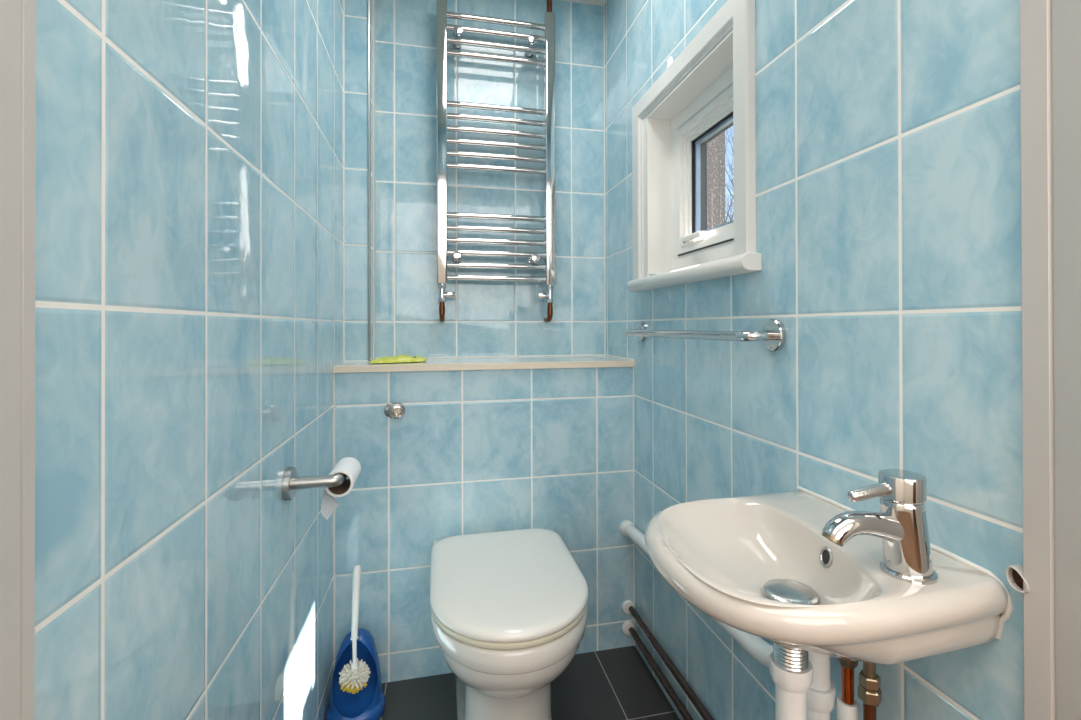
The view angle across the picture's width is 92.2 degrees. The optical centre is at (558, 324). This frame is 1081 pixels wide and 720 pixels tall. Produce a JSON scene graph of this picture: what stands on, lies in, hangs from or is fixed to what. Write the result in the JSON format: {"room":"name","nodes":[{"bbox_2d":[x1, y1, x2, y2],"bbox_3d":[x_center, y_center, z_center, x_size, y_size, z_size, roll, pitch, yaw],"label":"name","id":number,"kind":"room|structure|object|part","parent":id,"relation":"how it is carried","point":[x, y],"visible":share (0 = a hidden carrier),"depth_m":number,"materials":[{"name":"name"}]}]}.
{"room":"bathroom","nodes":[
{"label":"bathroom","id":0,"kind":"room"},
{"bbox_2d":[34,0,342,719],"bbox_3d":[-0.594,-0.090,1.068,0.120,2.168,1.492,0,0,-13],"label":"wall","id":1,"kind":"structure","parent":0,"point":[189,211],"depth_m":0.59,"materials":[{"name":"tile"}]},
{"bbox_2d":[282,467,346,500],"bbox_3d":[-0.471,0.300,1.031,0.101,0.061,0.148,0,0,-13],"label":"toilet roll holder","id":2,"kind":"object","parent":1,"relation":"attached to","point":[291,482],"visible":0.95,"depth_m":0.98,"materials":[{"name":"metal"}]},
{"bbox_3d":[-0.505,0.300,0.978,0.012,0.061,0.061,0,0,-13],"label":"wall plate","id":3,"kind":"part","parent":2,"relation":"part of","materials":[{"name":"metal"}]},
{"bbox_3d":[-0.469,0.300,1.041,0.091,0.022,0.129,0,0,-13],"label":"arm","id":4,"kind":"part","parent":2,"relation":"part of","materials":[{"name":"metal"}]},
{"bbox_2d":[321,457,360,519],"bbox_3d":[-0.436,0.326,1.046,0.058,0.087,0.127,0,0,-13],"label":"toilet roll","id":5,"kind":"object","parent":2,"relation":"on","point":[349,466],"visible":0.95,"depth_m":1.02,"materials":[{"name":"paper"}]},
{"bbox_2d":[333,373,334,670],"bbox_3d":[-0.612,0.564,1.415,0.008,0.864,0.008,0,0,-13],"label":"trim","id":6,"kind":"structure","parent":1,"relation":"attached to","point":[333,373],"depth_m":1.41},
{"bbox_2d":[343,0,344,361],"bbox_3d":[-0.648,-0.530,1.567,0.008,1.284,0.008,0,0,-13],"label":"trim","id":7,"kind":"structure","parent":1,"relation":"attached to","point":[343,0],"depth_m":1.56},
{"bbox_2d":[345,0,372,360],"bbox_3d":[-0.626,-0.529,1.638,0.075,1.284,0.129,0,0,-13],"label":"wall","id":8,"kind":"structure","parent":0,"point":[356,11],"depth_m":1.57,"materials":[{"name":"tile"}]},
{"bbox_2d":[368,0,370,360],"bbox_3d":[-0.577,-0.531,1.583,0.008,1.283,0.008,0,0,-13],"label":"trim","id":9,"kind":"structure","parent":8,"relation":"attached to","point":[369,1],"depth_m":1.58,"materials":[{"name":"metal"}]},
{"bbox_2d":[372,0,375,358],"bbox_3d":[-0.596,-0.530,1.680,0.003,1.283,0.059,0,0,-13],"label":"trim","id":10,"kind":"structure","parent":8,"relation":"attached to","point":[373,1],"depth_m":1.66,"materials":[{"name":"grey metal"}]},
{"bbox_2d":[335,367,632,682],"bbox_3d":[-0.220,0.564,1.649,0.869,0.864,0.280,0,0,-13],"label":"wall","id":11,"kind":"structure","parent":0,"point":[470,451],"depth_m":1.50,"materials":[{"name":"tile"}]},
{"bbox_2d":[344,360,367,361],"bbox_3d":[-0.611,0.112,1.572,0.075,0.006,0.006,0,0,-13],"label":"trim","id":12,"kind":"structure","parent":11,"relation":"attached to","point":[353,360],"depth_m":1.57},
{"bbox_2d":[384,402,404,418],"bbox_3d":[-0.454,0.239,1.441,0.058,0.044,0.028,0,0,-13],"label":"button","id":13,"kind":"object","parent":11,"relation":"attached to","point":[396,410],"visible":1,"depth_m":1.43,"materials":[{"name":"silver metal"}]},
{"bbox_3d":[-0.464,0.239,1.448,0.043,0.043,0.004,0,0,-13],"label":"plate","id":14,"kind":"part","parent":13,"relation":"part of","materials":[{"name":"silver metal"}]},
{"bbox_2d":[333,355,634,372],"bbox_3d":[-0.220,0.122,1.645,0.869,0.020,0.292,0,0,-13],"label":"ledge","id":15,"kind":"structure","parent":11,"relation":"on","point":[599,361],"depth_m":1.53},
{"bbox_2d":[370,355,426,362],"bbox_3d":[-0.471,0.101,1.543,0.183,0.021,0.090,0,0,-29],"label":"cleaning cloth","id":16,"kind":"object","parent":15,"relation":"on","point":[400,358],"visible":1,"depth_m":1.51,"materials":[{"name":"yellow fabric"}]},
{"bbox_2d":[375,0,603,357],"bbox_3d":[-0.267,-0.088,1.847,0.869,2.168,0.120,0,0,-13],"label":"wall","id":17,"kind":"structure","parent":0,"point":[483,318],"depth_m":1.79,"materials":[{"name":"tile"}]},
{"bbox_2d":[375,354,604,358],"bbox_3d":[-0.216,0.112,1.796,0.794,0.007,0.007,0,0,-13],"label":"trim","id":18,"kind":"structure","parent":17,"relation":"attached to","point":[586,354],"depth_m":1.81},
{"bbox_2d":[436,0,555,321],"bbox_3d":[-0.209,-0.590,1.754,0.393,1.164,0.092,0,0,-13],"label":"towel radiator","id":19,"kind":"object","parent":17,"relation":"attached to","point":[549,231],"visible":1,"depth_m":1.72,"materials":[{"name":"silver metal"}]},
{"bbox_3d":[-0.379,-0.596,1.692,0.034,0.928,0.033,0,0,-13],"label":"rail","id":20,"kind":"part","parent":19,"relation":"part of","materials":[{"name":"silver metal"}]},
{"bbox_3d":[-0.029,-0.596,1.773,0.034,0.928,0.033,0,0,-13],"label":"rail","id":21,"kind":"part","parent":19,"relation":"part of","materials":[{"name":"silver metal"}]},
{"bbox_2d":[562,0,605,5],"bbox_3d":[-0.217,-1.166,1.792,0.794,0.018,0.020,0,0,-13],"label":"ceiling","id":22,"kind":"structure","parent":17,"relation":"attached to","point":[591,2],"depth_m":1.87,"materials":[{"name":"paint"}]},
{"bbox_2d":[325,646,679,719],"bbox_3d":[-0.054,1.043,1.127,3.000,0.100,1.670,0,0,-13],"label":"floor","id":23,"kind":"structure","parent":0,"point":[616,683],"depth_m":1.40,"materials":[{"name":"tile"}]},
{"bbox_2d":[326,628,384,719],"bbox_3d":[-0.516,0.896,1.326,0.141,0.197,0.125,0,0,-13],"label":"toilet brush holder","id":24,"kind":"object","parent":23,"relation":"on","point":[368,703],"visible":0.84,"depth_m":1.32,"materials":[{"name":"blue plastic"}]},
{"bbox_2d":[339,565,370,693],"bbox_3d":[-0.507,0.767,1.299,0.072,0.295,0.081,0,0,24],"label":"toilet brush","id":25,"kind":"object","parent":24,"relation":"in","point":[355,675],"visible":1,"depth_m":1.30,"materials":[{"name":"white plastic"}]},
{"bbox_3d":[-0.515,0.733,1.321,0.022,0.226,0.054,0,0,-13],"label":"handle","id":26,"kind":"part","parent":25,"relation":"part of","materials":[{"name":"white plastic"}]},
{"bbox_2d":[430,528,588,719],"bbox_3d":[-0.126,0.788,1.248,0.353,0.412,0.543,0,0,-13],"label":"toilet","id":27,"kind":"object","parent":23,"relation":"on","point":[509,609],"visible":1,"depth_m":1.09,"materials":[{"name":"white ceramic"}]},
{"bbox_3d":[-0.122,0.614,1.230,0.349,0.013,0.500,0,0,-13],"label":"seat","id":28,"kind":"part","parent":27,"relation":"part of","materials":[{"name":"beige plastic"}]},
{"bbox_3d":[-0.122,0.594,1.232,0.353,0.024,0.505,0,0,-13],"label":"lid","id":29,"kind":"part","parent":27,"relation":"part of","materials":[{"name":"white plastic"}]},
{"bbox_2d":[837,658,858,719],"bbox_3d":[0.391,0.705,0.700,0.027,0.571,0.027,0,0,-13],"label":"copper pipe","id":30,"kind":"object","parent":23,"relation":"on","point":[847,706],"visible":0.58,"depth_m":0.69,"materials":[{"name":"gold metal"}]},
{"bbox_2d":[858,661,881,719],"bbox_3d":[0.403,0.684,0.671,0.024,0.611,0.028,0,0,-13],"label":"copper pipe","id":31,"kind":"object","parent":23,"relation":"on","point":[869,691],"visible":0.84,"depth_m":0.67,"materials":[{"name":"gold metal"}]},
{"bbox_2d":[605,0,1023,719],"bbox_3d":[0.389,-0.091,1.284,0.154,2.168,1.514,0,0,-13],"label":"wall","id":32,"kind":"structure","parent":0,"point":[888,132],"depth_m":0.76,"materials":[{"name":"tile"}]},
{"bbox_2d":[603,5,605,353],"bbox_3d":[0.169,-0.530,1.888,0.008,1.284,0.008,0,0,-13],"label":"trim","id":33,"kind":"structure","parent":32,"relation":"attached to","point":[604,5],"depth_m":1.88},
{"bbox_2d":[605,354,633,359],"bbox_3d":[0.203,0.111,1.746,0.006,0.006,0.287,0,0,-13],"label":"trim","id":34,"kind":"structure","parent":32,"relation":"attached to","point":[605,354],"depth_m":1.73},
{"bbox_2d":[633,367,634,645],"bbox_3d":[0.235,0.562,1.610,0.007,0.864,0.007,0,0,-13],"label":"trim","id":35,"kind":"structure","parent":32,"relation":"attached to","point":[633,367],"depth_m":1.61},
{"bbox_2d":[622,621,692,719],"bbox_3d":[0.338,0.934,1.074,0.041,0.041,1.089,0,0,-13],"label":"pipe","id":36,"kind":"object","parent":32,"relation":"attached to","point":[628,628],"visible":1,"depth_m":1.40,"materials":[{"name":"black plastic"}]},
{"bbox_2d":[622,600,713,719],"bbox_3d":[0.338,0.870,1.074,0.041,0.041,1.089,0,0,-13],"label":"pipe","id":37,"kind":"object","parent":32,"relation":"attached to","point":[628,607],"visible":1,"depth_m":1.33,"materials":[{"name":"black plastic"}]},
{"bbox_2d":[643,30,732,276],"bbox_3d":[0.340,-0.366,1.292,0.081,0.466,0.491,0,0,-13],"label":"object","id":38,"kind":"structure","parent":32,"relation":"attached to","point":[656,126],"depth_m":1.49,"materials":[{"name":"white plastic"}]},
{"bbox_2d":[632,0,755,279],"bbox_3d":[0.300,-0.392,1.282,0.020,0.534,0.600,0,0,-13],"label":"trim","id":39,"kind":"structure","parent":32,"relation":"attached to","point":[738,16],"depth_m":1.03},
{"bbox_2d":[627,253,761,291],"bbox_3d":[0.328,-0.116,1.273,0.114,0.034,0.608,0,0,-13],"label":"trim","id":40,"kind":"structure","parent":32,"relation":"attached to","point":[744,263],"depth_m":1.12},
{"bbox_2d":[670,65,733,270],"bbox_3d":[0.400,-0.368,1.288,0.109,0.446,0.449,0,0,-13],"label":"window","id":41,"kind":"structure","parent":32,"relation":"in","point":[710,114],"depth_m":1.41,"materials":[{"name":"white plastic"}]},
{"bbox_3d":[0.344,-0.223,1.354,0.028,0.026,0.138,0,0,-13],"label":"handle","id":42,"kind":"part","parent":41,"relation":"part of","materials":[{"name":"white plastic"}]},
{"bbox_2d":[624,319,785,351],"bbox_3d":[0.288,0.021,1.231,0.065,0.058,0.683,0,0,-13],"label":"towel rail","id":43,"kind":"object","parent":32,"relation":"attached to","point":[772,335],"visible":1,"depth_m":0.96,"materials":[{"name":"silver metal"}]},
{"bbox_3d":[0.245,0.022,1.541,0.010,0.058,0.058,0,0,-13],"label":"plate","id":44,"kind":"part","parent":43,"relation":"part of","materials":[{"name":"silver metal"}]},
{"bbox_3d":[0.386,0.020,0.933,0.010,0.058,0.058,0,0,-13],"label":"plate","id":45,"kind":"part","parent":43,"relation":"part of","materials":[{"name":"silver metal"}]},
{"bbox_2d":[645,486,1012,671],"bbox_3d":[0.284,0.348,0.671,0.333,0.156,0.345,0,0,-13],"label":"basin","id":46,"kind":"object","parent":32,"relation":"attached to","point":[763,566],"visible":0.98,"depth_m":0.59,"materials":[{"name":"beige ceramic"}]},
{"bbox_2d":[620,520,835,719],"bbox_3d":[0.299,0.597,1.117,0.146,0.356,0.993,0,0,-4],"label":"drain pipe","id":47,"kind":"object","parent":46,"relation":"attached to","point":[809,694],"visible":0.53,"depth_m":0.71,"materials":[{"name":"white plastic"}]},
{"bbox_2d":[822,469,937,584],"bbox_3d":[0.348,0.220,0.566,0.134,0.111,0.054,0,0,-13],"label":"tap","id":48,"kind":"object","parent":46,"relation":"on","point":[901,523],"visible":1,"depth_m":0.56,"materials":[{"name":"silver metal"}]},
{"bbox_3d":[0.333,0.223,0.562,0.100,0.044,0.035,0,0,-13],"label":"spout","id":49,"kind":"part","parent":48,"relation":"part of","materials":[{"name":"silver metal"}]},
{"bbox_3d":[0.339,0.181,0.564,0.053,0.019,0.014,0,0,-13],"label":"lever","id":50,"kind":"part","parent":48,"relation":"part of","materials":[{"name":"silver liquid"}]},
{"bbox_2d":[1006,564,1029,592],"bbox_3d":[0.477,0.263,0.535,0.013,0.024,0.025,0,0,-7],"label":"pipe","id":51,"kind":"object","parent":32,"relation":"attached to","point":[1014,573],"visible":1,"depth_m":0.54,"materials":[{"name":"white paint"}]},
{"bbox_2d":[1012,569,1022,588],"bbox_3d":[0.479,0.263,0.535,0.003,0.019,0.019,0,0,-7],"label":"socket","id":52,"kind":"object","parent":51,"relation":"attached to","point":[1017,574],"depth_m":0.54,"materials":[{"name":"plastic"}]},
{"bbox_3d":[0.118,-0.186,0.377,3.000,2.350,0.120,0,0,-13],"label":"wall","id":53,"kind":"structure","parent":0,"visible":0},
{"bbox_2d":[0,0,1080,719],"bbox_3d":[0.075,0.089,0.372,0.939,1.800,0.168,0,0,-13],"label":"door frame","id":54,"kind":"structure","parent":53,"relation":"in","point":[1050,30],"depth_m":0.49,"materials":[{"name":"white paint"}]},
{"label":"outside","id":55,"kind":"structure","parent":0,"visible":0},
{"bbox_3d":[27.347,2.098,16.575,59.250,0.200,100.000,0,0,-13],"label":"ground","id":56,"kind":"structure","parent":55,"visible":0},
{"bbox_2d":[707,131,724,228],"bbox_3d":[0.469,-1.099,3.193,0.755,6.200,0.800,0,0,-13],"label":"wall","id":57,"kind":"structure","parent":56,"relation":"on","point":[716,146],"depth_m":2.87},
{"bbox_2d":[725,128,733,222],"bbox_3d":[3.507,-1.485,9.231,2.862,7.012,4.674,0,0,-13],"label":"bare tree","id":58,"kind":"object","parent":56,"relation":"on","point":[731,168],"visible":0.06,"depth_m":9.35,"materials":[{"name":"brown plant"}]}
]}

